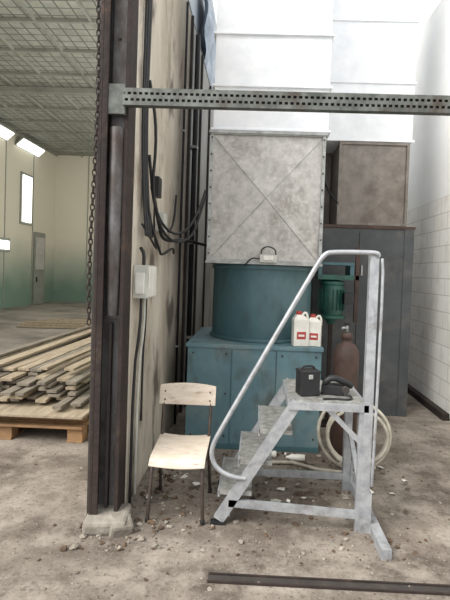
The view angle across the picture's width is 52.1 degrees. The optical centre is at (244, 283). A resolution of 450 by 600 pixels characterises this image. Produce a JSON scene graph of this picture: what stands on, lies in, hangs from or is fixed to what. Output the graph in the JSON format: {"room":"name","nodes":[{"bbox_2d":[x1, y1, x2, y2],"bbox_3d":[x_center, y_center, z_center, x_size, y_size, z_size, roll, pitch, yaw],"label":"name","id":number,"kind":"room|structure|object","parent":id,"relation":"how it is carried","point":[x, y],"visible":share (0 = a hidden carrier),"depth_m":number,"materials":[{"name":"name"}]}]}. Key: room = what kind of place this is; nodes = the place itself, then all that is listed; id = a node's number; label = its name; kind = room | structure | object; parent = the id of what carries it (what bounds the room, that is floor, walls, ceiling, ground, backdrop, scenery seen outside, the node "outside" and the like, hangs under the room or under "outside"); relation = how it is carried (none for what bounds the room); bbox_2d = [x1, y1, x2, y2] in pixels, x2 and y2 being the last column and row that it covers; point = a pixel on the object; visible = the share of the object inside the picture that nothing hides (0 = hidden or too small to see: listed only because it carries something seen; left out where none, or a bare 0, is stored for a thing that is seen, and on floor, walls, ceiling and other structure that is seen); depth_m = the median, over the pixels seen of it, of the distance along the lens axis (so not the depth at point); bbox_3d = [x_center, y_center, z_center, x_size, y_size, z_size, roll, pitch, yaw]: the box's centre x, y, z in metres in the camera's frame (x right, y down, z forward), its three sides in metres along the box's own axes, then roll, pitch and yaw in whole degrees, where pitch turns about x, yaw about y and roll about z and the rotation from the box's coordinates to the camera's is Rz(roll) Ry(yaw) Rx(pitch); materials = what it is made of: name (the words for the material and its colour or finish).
{"room":"workshop","nodes":[
{"label":"workshop","id":0,"kind":"room"},
{"bbox_2d":[0,133,55,308],"bbox_3d":[-8.675,-2.224,12.187,0.270,6.400,16.000,2,2,1],"label":"wall","id":1,"kind":"structure","parent":0,"point":[16,265],"depth_m":17.45,"materials":[{"name":"paint"}]},
{"bbox_2d":[0,237,9,251],"bbox_3d":[-8.446,-1.365,16.005,0.090,0.500,1.000,2,2,1],"label":"wall lamp","id":2,"kind":"object","parent":1,"relation":"attached to","point":[4,242],"visible":1,"depth_m":16.14,"materials":[{"name":"white"}]},
{"bbox_2d":[0,123,14,139],"bbox_3d":[-8.212,-5.143,15.203,0.365,0.336,1.700,2,2,1],"label":"ceiling lamp","id":3,"kind":"object","parent":1,"relation":"attached to","point":[6,133],"visible":1,"depth_m":15.64,"materials":[{"name":"white plastic"}]},
{"bbox_2d":[19,171,32,225],"bbox_3d":[-8.338,-3.229,17.581,0.090,1.950,0.850,2,2,1],"label":"wall lamp","id":4,"kind":"object","parent":1,"relation":"attached to","point":[26,180],"visible":1,"depth_m":17.45,"materials":[{"name":"white"}]},
{"bbox_2d":[14,136,44,156],"bbox_3d":[-8.150,-5.201,17.501,0.365,0.336,1.700,2,2,1],"label":"ceiling lamp","id":5,"kind":"object","parent":1,"relation":"attached to","point":[24,143],"visible":1,"depth_m":17.31,"materials":[{"name":"white plastic"}]},
{"bbox_2d":[32,232,44,303],"bbox_3d":[-8.378,-0.634,18.774,0.088,2.900,0.900,2,2,1],"label":"door","id":6,"kind":"structure","parent":1,"relation":"in","point":[39,238],"depth_m":18.68,"materials":[{"name":"paint"}]},
{"bbox_2d":[0,0,99,156],"bbox_3d":[-4.651,-5.322,11.625,8.120,0.100,17.250,2,2,1],"label":"ceiling","id":7,"kind":"structure","parent":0,"point":[20,35],"depth_m":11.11,"materials":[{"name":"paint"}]},
{"bbox_2d":[53,155,95,302],"bbox_3d":[-4.535,-2.289,20.194,8.120,6.400,0.270,2,2,1],"label":"wall","id":8,"kind":"structure","parent":0,"point":[74,177],"depth_m":20.16,"materials":[{"name":"paint"}]},
{"bbox_2d":[125,0,213,502],"bbox_3d":[-0.709,-0.809,6.238,0.160,4.440,6.530,2,2,1],"label":"wall partition","id":9,"kind":"structure","parent":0,"point":[167,61],"depth_m":3.98,"materials":[{"name":"beige paint"}]},
{"bbox_2d":[128,247,156,503],"bbox_3d":[-0.704,0.610,3.175,0.106,1.726,0.278,2,2,1],"label":"electrical box","id":10,"kind":"object","parent":9,"relation":"attached to","point":[144,276],"visible":0.98,"depth_m":3.07,"materials":[{"name":"white plastic"}]},
{"bbox_2d":[141,0,206,255],"bbox_3d":[-0.495,-1.560,3.819,0.340,2.677,1.529,2,2,1],"label":"cable bundle","id":11,"kind":"object","parent":9,"relation":"attached to","point":[155,181],"visible":0.96,"depth_m":3.20,"materials":[{"name":"black rubber"}]},
{"bbox_2d":[174,2,188,423],"bbox_3d":[-0.654,-0.697,4.703,0.034,4.300,0.040,2,2,1],"label":"conduit pipe","id":12,"kind":"object","parent":9,"relation":"attached to","point":[187,6],"visible":0.88,"depth_m":4.69,"materials":[{"name":"black metal"}]},
{"bbox_2d":[184,34,200,406],"bbox_3d":[-0.614,-0.712,5.352,0.078,4.300,0.100,2,2,1],"label":"conduit pipe","id":13,"kind":"object","parent":9,"relation":"attached to","point":[194,147],"visible":0.71,"depth_m":5.32,"materials":[{"name":"black metal"}]},
{"bbox_2d":[179,15,211,412],"bbox_3d":[-0.619,-0.771,6.051,0.029,4.380,1.930,2,2,1],"label":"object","id":14,"kind":"structure","parent":9,"relation":"attached to","point":[192,16],"depth_m":5.93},
{"bbox_2d":[201,0,215,89],"bbox_3d":[-0.567,-3.772,7.225,0.159,1.437,1.400,2,2,1],"label":"drape","id":15,"kind":"object","parent":9,"relation":"on","point":[207,31],"visible":0.82,"depth_m":7.05,"materials":[{"name":"fabric"}]},
{"bbox_2d":[189,0,216,76],"bbox_3d":[-0.715,-1.994,12.127,0.235,6.500,15.700,2,2,1],"label":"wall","id":16,"kind":"structure","parent":0,"point":[197,6],"depth_m":6.83,"materials":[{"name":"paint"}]},
{"bbox_2d":[0,301,449,599],"bbox_3d":[-3.069,1.313,8.822,15.500,0.100,23.400,2,2,1],"label":"floor","id":17,"kind":"structure","parent":0,"point":[59,499],"depth_m":2.88,"materials":[{"name":"concrete"}]},
{"bbox_2d":[0,417,88,442],"bbox_3d":[-2.175,1.316,5.106,1.480,0.152,1.920,2,2,1],"label":"wooden pallet","id":18,"kind":"object","parent":17,"relation":"on","point":[77,432],"visible":0.17,"depth_m":4.18,"materials":[{"name":"brown wood"}]},
{"bbox_2d":[0,415,88,421],"bbox_3d":[-2.210,1.194,5.138,1.500,0.088,1.690,2,2,1],"label":"batten","id":19,"kind":"object","parent":18,"relation":"on","point":[87,416],"visible":0.1,"depth_m":4.29,"materials":[{"name":"brown wood"}]},
{"bbox_2d":[0,397,88,419],"bbox_3d":[-2.204,1.135,5.292,1.600,0.022,2.400,2,2,1],"label":"plywood sheet","id":20,"kind":"object","parent":19,"relation":"on","point":[25,407],"visible":0.28,"depth_m":4.23,"materials":[{"name":"brown wood"}]},
{"bbox_2d":[0,325,90,409],"bbox_3d":[-2.269,0.921,6.660,1.631,0.328,4.977,2,2,1],"label":"planks","id":21,"kind":"object","parent":20,"relation":"on","point":[58,366],"visible":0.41,"depth_m":4.78,"materials":[{"name":"brown wood"}]},
{"bbox_2d":[16,318,91,328],"bbox_3d":[-4.223,1.060,12.180,3.112,0.130,1.095,2,2,-4],"label":"planks","id":22,"kind":"object","parent":17,"relation":"on","point":[52,322],"visible":0.5,"depth_m":11.77,"materials":[{"name":"brown wood"}]},
{"bbox_2d":[82,503,133,537],"bbox_3d":[-0.829,1.468,2.847,0.319,0.118,0.270,2,2,1],"label":"concrete footing","id":23,"kind":"object","parent":17,"relation":"on","point":[111,523],"visible":0.88,"depth_m":2.75,"materials":[{"name":"grey concrete"}]},
{"bbox_2d":[86,0,138,515],"bbox_3d":[-0.810,-0.804,2.864,0.195,4.600,0.200,2,2,1],"label":"steel column","id":24,"kind":"structure","parent":23,"relation":"on","point":[114,189],"depth_m":2.82,"materials":[{"name":"metal"}]},
{"bbox_2d":[86,0,100,325],"bbox_3d":[-0.866,-1.387,2.700,0.054,3.282,0.029,2,2,1],"label":"hanging chain","id":25,"kind":"object","parent":24,"relation":"hanging from","point":[98,1],"visible":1,"depth_m":2.71,"materials":[{"name":"metal"}]},
{"bbox_2d":[122,87,449,115],"bbox_3d":[0.815,-1.065,2.728,3.090,0.101,0.050,2,2,1],"label":"steel beam","id":26,"kind":"structure","parent":24,"relation":"attached to","point":[201,99],"depth_m":2.73,"materials":[{"name":"metal"}]},
{"bbox_2d":[145,383,215,525],"bbox_3d":[-0.424,1.116,3.117,0.400,0.782,0.480,2,2,1],"label":"chair","id":27,"kind":"object","parent":17,"relation":"on","point":[170,451],"visible":1,"depth_m":3.16,"materials":[{"name":"brown wood"}]},
{"bbox_2d":[3,418,449,599],"bbox_3d":[-0.397,1.479,3.592,5.080,0.028,3.294,2,2,1],"label":"debris","id":28,"kind":"object","parent":17,"relation":"on","point":[173,472],"visible":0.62,"depth_m":3.01,"materials":[{"name":"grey stone"}]},
{"bbox_2d":[185,327,323,452],"bbox_3d":[0.087,1.008,4.709,1.230,0.945,1.195,2,2,1],"label":"base cabinet","id":29,"kind":"object","parent":17,"relation":"on","point":[226,365],"visible":0.66,"depth_m":4.13,"materials":[{"name":"teal metal"}]},
{"bbox_2d":[210,264,312,342],"bbox_3d":[0.173,0.175,4.743,1.030,0.720,1.030,2,2,1],"label":"tank","id":30,"kind":"object","parent":29,"relation":"on","point":[250,302],"visible":0.79,"depth_m":4.29,"materials":[{"name":"teal metal"}]},
{"bbox_2d":[205,130,327,266],"bbox_3d":[0.205,-0.777,4.663,1.070,1.228,1.150,2,2,1],"label":"ventilation duct","id":31,"kind":"object","parent":30,"relation":"on","point":[266,192],"visible":0.98,"depth_m":4.18,"materials":[{"name":"grey metal"}]},
{"bbox_2d":[211,0,334,140],"bbox_3d":[0.288,-2.555,4.668,1.090,2.320,1.045,2,2,1],"label":"ventilation duct","id":32,"kind":"object","parent":31,"relation":"on","point":[262,45],"visible":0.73,"depth_m":4.18,"materials":[{"name":"white metal"}]},
{"bbox_2d":[291,311,308,345],"bbox_3d":[0.509,0.406,4.188,0.145,0.312,0.100,2,2,-7],"label":"jerrycan","id":33,"kind":"object","parent":29,"relation":"on","point":[300,323],"visible":1,"depth_m":4.14,"materials":[{"name":"white plastic"}]},
{"bbox_2d":[308,314,321,346],"bbox_3d":[0.638,0.423,4.204,0.133,0.286,0.092,2,2,13],"label":"jerrycan","id":34,"kind":"object","parent":29,"relation":"on","point":[315,325],"visible":0.94,"depth_m":4.16,"materials":[{"name":"white plastic"}]},
{"bbox_2d":[271,451,275,457],"bbox_3d":[0.212,1.474,3.984,0.120,0.062,0.062,2,2,1],"label":"bottle","id":35,"kind":"object","parent":17,"relation":"on","point":[273,453],"visible":0.41,"depth_m":3.96,"materials":[{"name":"white plastic"}]},
{"bbox_2d":[286,454,304,460],"bbox_3d":[0.430,1.484,3.929,0.160,0.062,0.062,2,2,1],"label":"bottle","id":36,"kind":"object","parent":17,"relation":"on","point":[293,457],"visible":0.99,"depth_m":3.91,"materials":[{"name":"white plastic"}]},
{"bbox_2d":[209,250,391,560],"bbox_3d":[0.336,0.653,3.077,1.073,1.758,0.985,2,2,1],"label":"step platform","id":37,"kind":"object","parent":17,"relation":"on","point":[237,472],"visible":0.97,"depth_m":2.87,"materials":[{"name":"grey metal"}]},
{"bbox_2d":[295,365,320,395],"bbox_3d":[0.413,0.625,3.003,0.135,0.191,0.122,2,2,-13],"label":"tool case","id":38,"kind":"object","parent":37,"relation":"on","point":[307,379],"visible":1,"depth_m":2.96,"materials":[{"name":"plastic"}]},
{"bbox_2d":[321,375,353,400],"bbox_3d":[0.606,0.664,2.997,0.222,0.130,0.238,2,2,1],"label":"drill","id":39,"kind":"object","parent":37,"relation":"on","point":[343,386],"visible":1,"depth_m":3.00,"materials":[{"name":"black plastic"}]},
{"bbox_2d":[207,572,449,595],"bbox_3d":[1.007,1.569,2.359,2.400,0.012,0.070,2,2,1],"label":"track rail","id":40,"kind":"object","parent":17,"relation":"on","point":[213,577],"visible":1,"depth_m":2.38,"materials":[{"name":"metal"}]},
{"bbox_2d":[272,405,391,473],"bbox_3d":[0.688,1.242,3.808,1.065,0.561,0.294,2,2,1],"label":"coiled hose","id":41,"kind":"object","parent":17,"relation":"on","point":[382,419],"visible":0.57,"depth_m":3.79,"materials":[{"name":"beige rubber"}]},
{"bbox_2d":[315,247,359,426],"bbox_3d":[0.967,0.554,4.986,0.450,1.900,0.550,2,2,1],"label":"motor","id":42,"kind":"object","parent":17,"relation":"on","point":[333,298],"visible":0.91,"depth_m":4.80,"materials":[{"name":"paint"}]},
{"bbox_2d":[329,323,358,456],"bbox_3d":[0.895,0.937,4.122,0.230,1.175,0.230,2,2,1],"label":"gas cylinder","id":43,"kind":"object","parent":17,"relation":"on","point":[346,353],"visible":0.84,"depth_m":4.04,"materials":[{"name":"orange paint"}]},
{"bbox_2d":[310,224,415,416],"bbox_3d":[1.344,0.407,5.823,1.150,2.175,1.130,2,2,1],"label":"tall cabinet","id":44,"kind":"object","parent":17,"relation":"on","point":[395,244],"visible":0.61,"depth_m":5.27,"materials":[{"name":"metal"}]},
{"bbox_2d":[323,0,419,226],"bbox_3d":[1.425,-2.691,5.657,1.120,4.020,0.881,2,2,1],"label":"ventilation duct","id":45,"kind":"object","parent":44,"relation":"on","point":[373,50],"visible":0.72,"depth_m":5.26,"materials":[{"name":"white metal"}]},
{"bbox_2d":[407,384,448,420],"bbox_3d":[2.297,1.474,6.379,0.080,0.080,2.400,2,2,1],"label":"kerb timber","id":46,"kind":"object","parent":17,"relation":"on","point":[435,409],"visible":0.54,"depth_m":5.63,"materials":[{"name":"wood"}]},
{"bbox_2d":[407,0,449,418],"bbox_3d":[2.570,-1.066,5.908,0.250,5.200,7.400,2,2,1],"label":"wall","id":47,"kind":"structure","parent":0,"point":[428,207],"depth_m":6.01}
]}

